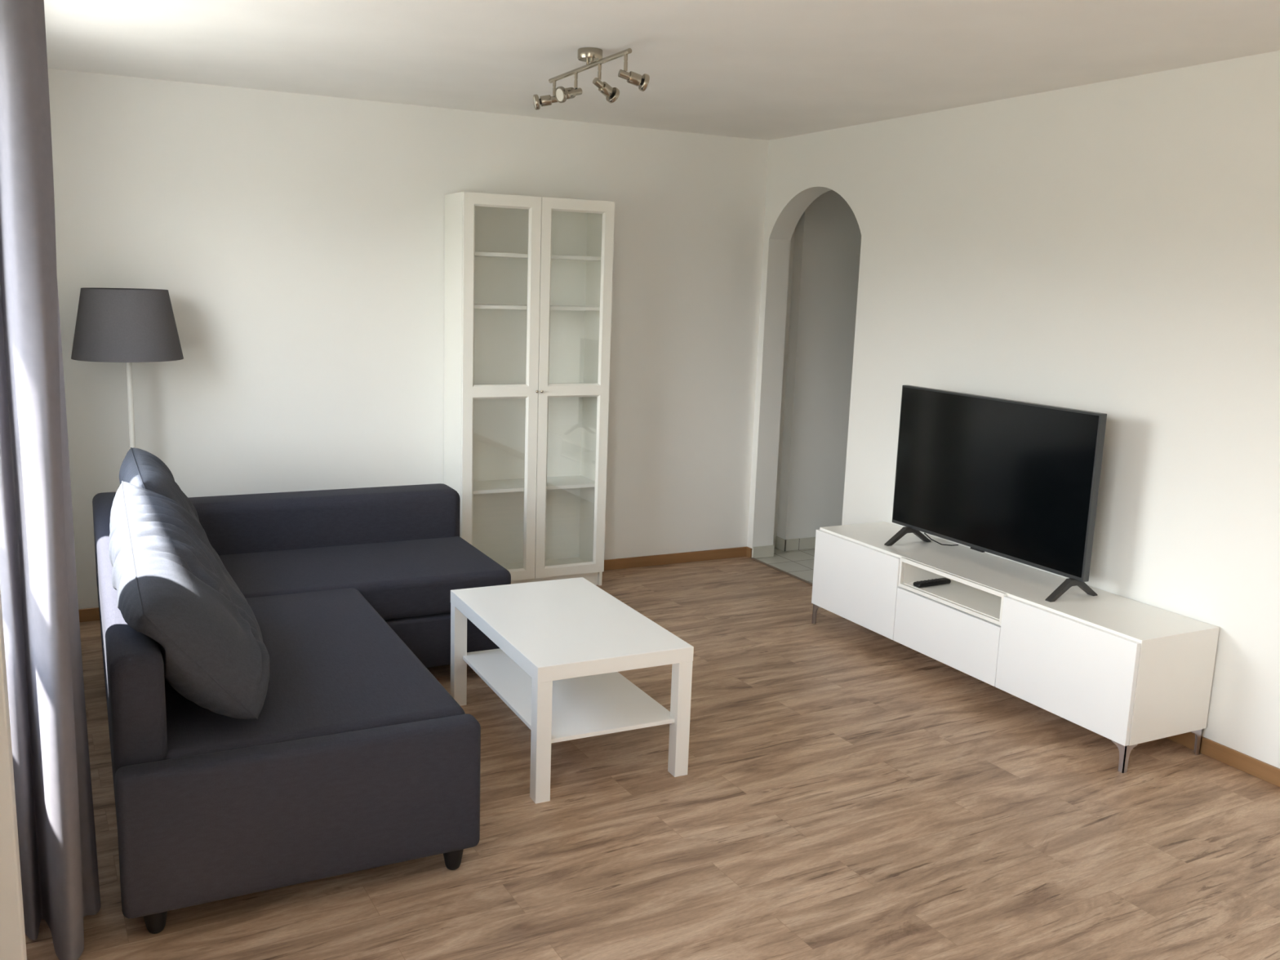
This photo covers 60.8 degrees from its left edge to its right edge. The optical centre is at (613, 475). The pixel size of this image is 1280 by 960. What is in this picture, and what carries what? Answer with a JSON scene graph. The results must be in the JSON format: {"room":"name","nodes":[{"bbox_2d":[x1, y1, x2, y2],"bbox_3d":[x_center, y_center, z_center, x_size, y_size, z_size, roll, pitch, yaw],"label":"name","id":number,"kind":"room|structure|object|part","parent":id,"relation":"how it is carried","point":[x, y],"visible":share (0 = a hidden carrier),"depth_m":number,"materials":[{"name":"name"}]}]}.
{"room":"living room","nodes":[
{"label":"living room","id":0,"kind":"room"},
{"bbox_2d":[48,68,861,608],"bbox_3d":[0.244,-0.695,6.238,7.050,2.436,0.200,-3,11,-26],"label":"wall","id":1,"kind":"structure","parent":0,"point":[295,242],"depth_m":5.39,"materials":[{"name":"paint"}]},
{"bbox_2d":[78,546,746,622],"bbox_3d":[-0.898,0.557,5.791,3.820,0.060,0.012,-3,11,-26],"label":"baseboard","id":2,"kind":"structure","parent":1,"relation":"attached to","point":[88,614],"depth_m":6.36,"materials":[{"name":"brown wood"}]},
{"bbox_2d":[775,536,815,551],"bbox_3d":[2.148,0.363,7.359,2.459,0.072,0.099,-3,11,-26],"label":"baseboard","id":3,"kind":"structure","parent":1,"relation":"attached to","point":[807,543],"depth_m":6.83,"materials":[{"name":"tile"}]},
{"bbox_2d":[25,547,1279,959],"bbox_3d":[1.668,1.132,3.531,7.050,0.120,7.150,-3,11,-26],"label":"floor","id":4,"kind":"structure","parent":0,"point":[848,791],"depth_m":3.28,"materials":[{"name":"laminate"}]},
{"bbox_2d":[71,287,183,448],"bbox_3d":[-2.103,-0.045,4.784,0.444,1.527,0.444,-3,11,-26],"label":"floor lamp","id":5,"kind":"object","parent":4,"relation":"on","point":[128,326],"visible":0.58,"depth_m":4.52,"materials":[{"name":"grey fabric"}]},
{"bbox_3d":[-2.084,-0.651,4.675,0.444,0.295,0.444,-3,11,-26],"label":"lamp shade","id":6,"kind":"part","parent":5,"relation":"part of","materials":[{"name":"grey fabric"}]},
{"bbox_2d":[92,483,511,933],"bbox_3d":[-0.977,0.566,3.898,1.530,0.705,2.265,-3,11,-26],"label":"sofa","id":7,"kind":"object","parent":4,"relation":"on","point":[355,757],"visible":0.8,"depth_m":2.92,"materials":[{"name":"grey fabric"}]},
{"bbox_3d":[-1.621,0.453,3.597,0.123,0.415,2.170,-3,11,-26],"label":"backrest","id":8,"kind":"part","parent":7,"relation":"part of","materials":[{"name":"grey fabric"}]},
{"bbox_2d":[119,447,201,525],"bbox_3d":[-1.650,0.164,4.026,0.284,0.455,0.806,-4,11,-28],"label":"cushion","id":9,"kind":"object","parent":7,"relation":"on","point":[140,468],"visible":0.32,"depth_m":3.84,"materials":[{"name":"grey fabric"}]},
{"bbox_2d":[108,480,270,719],"bbox_3d":[-1.250,0.334,3.177,0.384,0.476,1.075,-3,11,-26],"label":"cushion","id":10,"kind":"object","parent":7,"relation":"on","point":[173,588],"visible":0.98,"depth_m":2.82,"materials":[{"name":"grey fabric"}]},
{"bbox_3d":[-0.782,0.862,2.817,0.905,0.370,0.087,-3,11,-26],"label":"panel","id":11,"kind":"part","parent":7,"relation":"part of","materials":[{"name":"grey fabric"}]},
{"bbox_2d":[164,587,465,759],"bbox_3d":[-1.044,0.632,3.437,0.790,0.163,1.310,-3,11,-26],"label":"seat cushion","id":12,"kind":"object","parent":7,"relation":"on","point":[337,666],"depth_m":3.17,"materials":[{"name":"grey fabric"}]},
{"bbox_3d":[-1.419,0.268,4.776,1.515,0.375,0.225,-3,11,-26],"label":"backrest","id":13,"kind":"part","parent":7,"relation":"part of","materials":[{"name":"grey fabric"}]},
{"bbox_2d":[218,536,511,619],"bbox_3d":[-1.199,0.443,4.458,1.425,0.160,0.680,-3,11,-26],"label":"cushion","id":14,"kind":"object","parent":7,"relation":"on","point":[401,577],"depth_m":4.40,"materials":[{"name":"grey fabric"}]},
{"bbox_2d":[444,191,614,585],"bbox_3d":[-0.442,-0.400,5.654,0.800,2.020,0.318,-3,11,-26],"label":"bookcase","id":15,"kind":"object","parent":4,"relation":"on","point":[528,279],"visible":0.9,"depth_m":5.68,"materials":[{"name":"white wood"}]},
{"bbox_3d":[-0.801,-0.384,5.500,0.018,2.020,0.278,-3,11,-26],"label":"panel","id":16,"kind":"part","parent":15,"relation":"part of","materials":[{"name":"white wood"}]},
{"bbox_3d":[-0.577,0.052,5.526,0.297,0.907,0.018,-3,11,-26],"label":"moulding","id":17,"kind":"part","parent":15,"relation":"part of","materials":[{"name":"white metal"}]},
{"bbox_3d":[-0.562,-0.407,5.444,0.397,1.936,0.018,-3,11,-26],"label":"door","id":18,"kind":"part","parent":15,"relation":"part of","materials":[{"name":"white wood"}]},
{"bbox_3d":[-0.548,-0.876,5.360,0.297,0.879,0.018,-3,11,-26],"label":"moulding","id":19,"kind":"part","parent":15,"relation":"part of","materials":[{"name":"white metal"}]},
{"bbox_3d":[-0.450,-0.457,5.665,0.762,0.018,0.252,-3,11,-26],"label":"shelf","id":20,"kind":"part","parent":15,"relation":"part of","materials":[{"name":"white wood"}]},
{"bbox_3d":[-0.508,-0.462,5.783,0.764,1.912,0.006,-3,11,-26],"label":"panel","id":21,"kind":"part","parent":15,"relation":"part of","materials":[{"name":"clear glass"}]},
{"bbox_3d":[-0.466,0.047,5.755,0.762,0.018,0.252,-3,11,-26],"label":"shelf","id":22,"kind":"part","parent":15,"relation":"part of","materials":[{"name":"white wood"}]},
{"bbox_3d":[-0.438,-0.865,5.592,0.762,0.018,0.252,-3,11,-26],"label":"shelf","id":23,"kind":"part","parent":15,"relation":"part of","materials":[{"name":"white wood"}]},
{"bbox_3d":[-0.430,-1.116,5.547,0.762,0.018,0.252,-3,11,-26],"label":"shelf","id":24,"kind":"part","parent":15,"relation":"part of","materials":[{"name":"white wood"}]},
{"bbox_3d":[-0.478,0.507,5.834,0.764,0.018,0.271,-3,11,-26],"label":"panel","id":25,"kind":"part","parent":15,"relation":"part of","materials":[{"name":"white wood"}]},
{"bbox_3d":[-0.217,0.032,5.701,0.297,0.907,0.018,-3,11,-26],"label":"moulding","id":26,"kind":"part","parent":15,"relation":"part of","materials":[{"name":"white metal"}]},
{"bbox_3d":[-0.203,-0.427,5.619,0.397,1.936,0.018,-3,11,-26],"label":"door","id":27,"kind":"part","parent":15,"relation":"part of","materials":[{"name":"white wood"}]},
{"bbox_3d":[-0.189,-0.896,5.535,0.297,0.879,0.018,-3,11,-26],"label":"moulding","id":28,"kind":"part","parent":15,"relation":"part of","materials":[{"name":"white metal"}]},
{"bbox_3d":[-0.099,-0.424,5.843,0.018,2.020,0.278,-3,11,-26],"label":"panel","id":29,"kind":"part","parent":15,"relation":"part of","materials":[{"name":"white wood"}]},
{"bbox_2d":[450,577,693,804],"bbox_3d":[-0.183,0.719,3.901,0.550,0.450,0.900,-3,11,-25],"label":"coffee table","id":30,"kind":"object","parent":4,"relation":"on","point":[564,644],"visible":0.98,"depth_m":3.69,"materials":[{"name":"white paint"}]},
{"bbox_3d":[-0.591,0.683,4.175,0.050,0.400,0.050,-3,11,-25],"label":"leg","id":31,"kind":"part","parent":30,"relation":"part of","materials":[{"name":"white paint"}]},
{"bbox_3d":[-0.226,0.829,3.423,0.050,0.400,0.050,-3,11,-25],"label":"leg","id":32,"kind":"part","parent":30,"relation":"part of","materials":[{"name":"white paint"}]},
{"bbox_2d":[462,648,674,742],"bbox_3d":[-0.184,0.751,3.907,0.480,0.014,0.864,-3,11,-25],"label":"shelf","id":33,"kind":"object","parent":30,"relation":"attached to","point":[597,704],"depth_m":3.75,"materials":[{"name":"white paint"}]},
{"bbox_3d":[0.223,0.804,3.637,0.050,0.400,0.050,-3,11,-25],"label":"leg","id":34,"kind":"part","parent":30,"relation":"part of","materials":[{"name":"white paint"}]},
{"bbox_2d":[811,521,1219,773],"bbox_3d":[1.558,0.630,4.611,0.422,0.480,1.800,-3,11,-26],"label":"tv stand","id":35,"kind":"object","parent":4,"relation":"on","point":[1127,672],"visible":1,"depth_m":4.16,"materials":[{"name":"white paint"}]},
{"bbox_3d":[1.017,0.677,5.333,0.058,0.100,0.058,-3,11,-26],"label":"leg","id":36,"kind":"part","parent":35,"relation":"part of","materials":[{"name":"silver metal"}]},
{"bbox_3d":[1.115,0.492,5.044,0.019,0.368,0.598,-3,11,-26],"label":"door","id":37,"kind":"part","parent":35,"relation":"part of","materials":[{"name":"white wood"}]},
{"bbox_2d":[913,577,951,587],"bbox_3d":[1.385,0.464,4.735,0.190,0.020,0.042,-4,12,-29],"label":"remote control","id":38,"kind":"object","parent":35,"relation":"on","point":[932,582],"visible":1,"depth_m":4.72,"materials":[{"name":"black plastic"}]},
{"bbox_3d":[1.377,0.657,4.526,0.019,0.241,0.597,-3,11,-26],"label":"drawer","id":39,"kind":"part","parent":35,"relation":"part of","materials":[{"name":"white wood"}]},
{"bbox_3d":[1.385,0.469,4.493,0.015,0.130,0.597,-3,11,-26],"label":"compartment frame","id":40,"kind":"part","parent":35,"relation":"part of","materials":[{"name":"white paint"}]},
{"bbox_2d":[884,385,1106,602],"bbox_3d":[1.575,0.029,4.579,0.317,0.714,1.090,-3,11,-26],"label":"television","id":41,"kind":"object","parent":35,"relation":"on","point":[1017,481],"visible":1,"depth_m":4.46,"materials":[{"name":"black plastic"}]},
{"bbox_3d":[1.643,0.698,3.985,0.019,0.368,0.598,-3,11,-26],"label":"door","id":42,"kind":"part","parent":35,"relation":"part of","materials":[{"name":"white wood"}]},
{"bbox_3d":[1.779,0.975,3.804,0.058,0.100,0.058,-3,11,-26],"label":"leg","id":43,"kind":"part","parent":35,"relation":"part of","materials":[{"name":"silver metal"}]},
{"bbox_3d":[2.086,0.957,3.954,0.058,0.100,0.058,-3,11,-26],"label":"leg","id":44,"kind":"part","parent":35,"relation":"part of","materials":[{"name":"silver metal"}]},
{"bbox_2d":[44,0,1279,140],"bbox_3d":[1.745,-1.398,3.078,7.050,0.150,7.150,-3,11,-26],"label":"ceiling","id":45,"kind":"structure","parent":0,"point":[757,69],"depth_m":3.85,"materials":[{"name":"paint"}]},
{"bbox_2d":[533,47,649,110],"bbox_3d":[-0.094,-1.438,3.943,0.136,0.186,0.707,-5,12,-34],"label":"ceiling light","id":46,"kind":"object","parent":45,"relation":"attached to","point":[593,55],"visible":1,"depth_m":3.88,"materials":[{"name":"silver metal"}]},
{"bbox_3d":[-0.226,-1.498,4.208,0.013,0.060,0.013,-3,11,-26],"label":"stem","id":47,"kind":"part","parent":46,"relation":"part of","materials":[{"name":"silver metal"}]},
{"bbox_3d":[-0.137,-1.463,4.029,0.013,0.060,0.013,-3,11,-26],"label":"stem","id":48,"kind":"part","parent":46,"relation":"part of","materials":[{"name":"silver metal"}]},
{"bbox_3d":[-0.048,-1.428,3.849,0.013,0.060,0.013,-3,11,-26],"label":"stem","id":49,"kind":"part","parent":46,"relation":"part of","materials":[{"name":"silver metal"}]},
{"bbox_3d":[0.043,-1.393,3.669,0.013,0.060,0.013,-3,11,-26],"label":"stem","id":50,"kind":"part","parent":46,"relation":"part of","materials":[{"name":"silver metal"}]},
{"bbox_3d":[-1.161,-1.208,2.035,0.040,0.030,4.600,-3,11,-26],"label":"curtain rod","id":51,"kind":"object","parent":45,"relation":"attached to","visible":0},
{"bbox_2d":[0,0,101,959],"bbox_3d":[-1.367,-0.074,2.563,0.188,2.388,0.533,-3,11,-26],"label":"curtain","id":52,"kind":"object","parent":51,"relation":"hanging from","point":[54,801],"visible":0.96,"depth_m":2.43,"materials":[{"name":"grey fabric"}]},
{"bbox_2d":[746,50,1279,768],"bbox_3d":[2.367,-0.148,3.546,0.150,2.436,6.600,-3,11,-26],"label":"wall","id":53,"kind":"structure","parent":0,"point":[1112,247],"depth_m":4.22,"materials":[{"name":"paint"}]},
{"bbox_2d":[752,545,774,558],"bbox_3d":[0.911,0.460,6.613,0.150,0.070,0.008,-3,11,-26],"label":"baseboard","id":54,"kind":"object","parent":53,"relation":"attached to","point":[765,551],"visible":1,"depth_m":6.61,"materials":[{"name":"tile"}]},
{"bbox_2d":[749,557,812,585],"bbox_3d":[1.014,0.567,6.220,0.024,0.004,0.829,-3,11,-26],"label":"trim","id":55,"kind":"structure","parent":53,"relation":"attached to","point":[752,558],"depth_m":6.30,"materials":[{"name":"brown wood"}]},
{"bbox_2d":[746,546,1279,786],"bbox_3d":[2.261,1.025,3.715,0.012,0.060,6.588,-3,11,-26],"label":"baseboard","id":56,"kind":"structure","parent":53,"relation":"attached to","point":[1255,767],"depth_m":3.85,"materials":[{"name":"brown wood"}]},
{"bbox_3d":[-1.266,0.063,1.748,0.330,2.436,6.950,-3,11,-26],"label":"wall","id":57,"kind":"structure","parent":0,"visible":0},
{"bbox_2d":[0,587,26,959],"bbox_3d":[-1.098,0.165,1.874,0.072,2.200,0.070,-3,11,-26],"label":"trim","id":58,"kind":"structure","parent":57,"relation":"attached to","point":[12,933],"depth_m":1.95,"materials":[{"name":"beige wood"}]}
]}

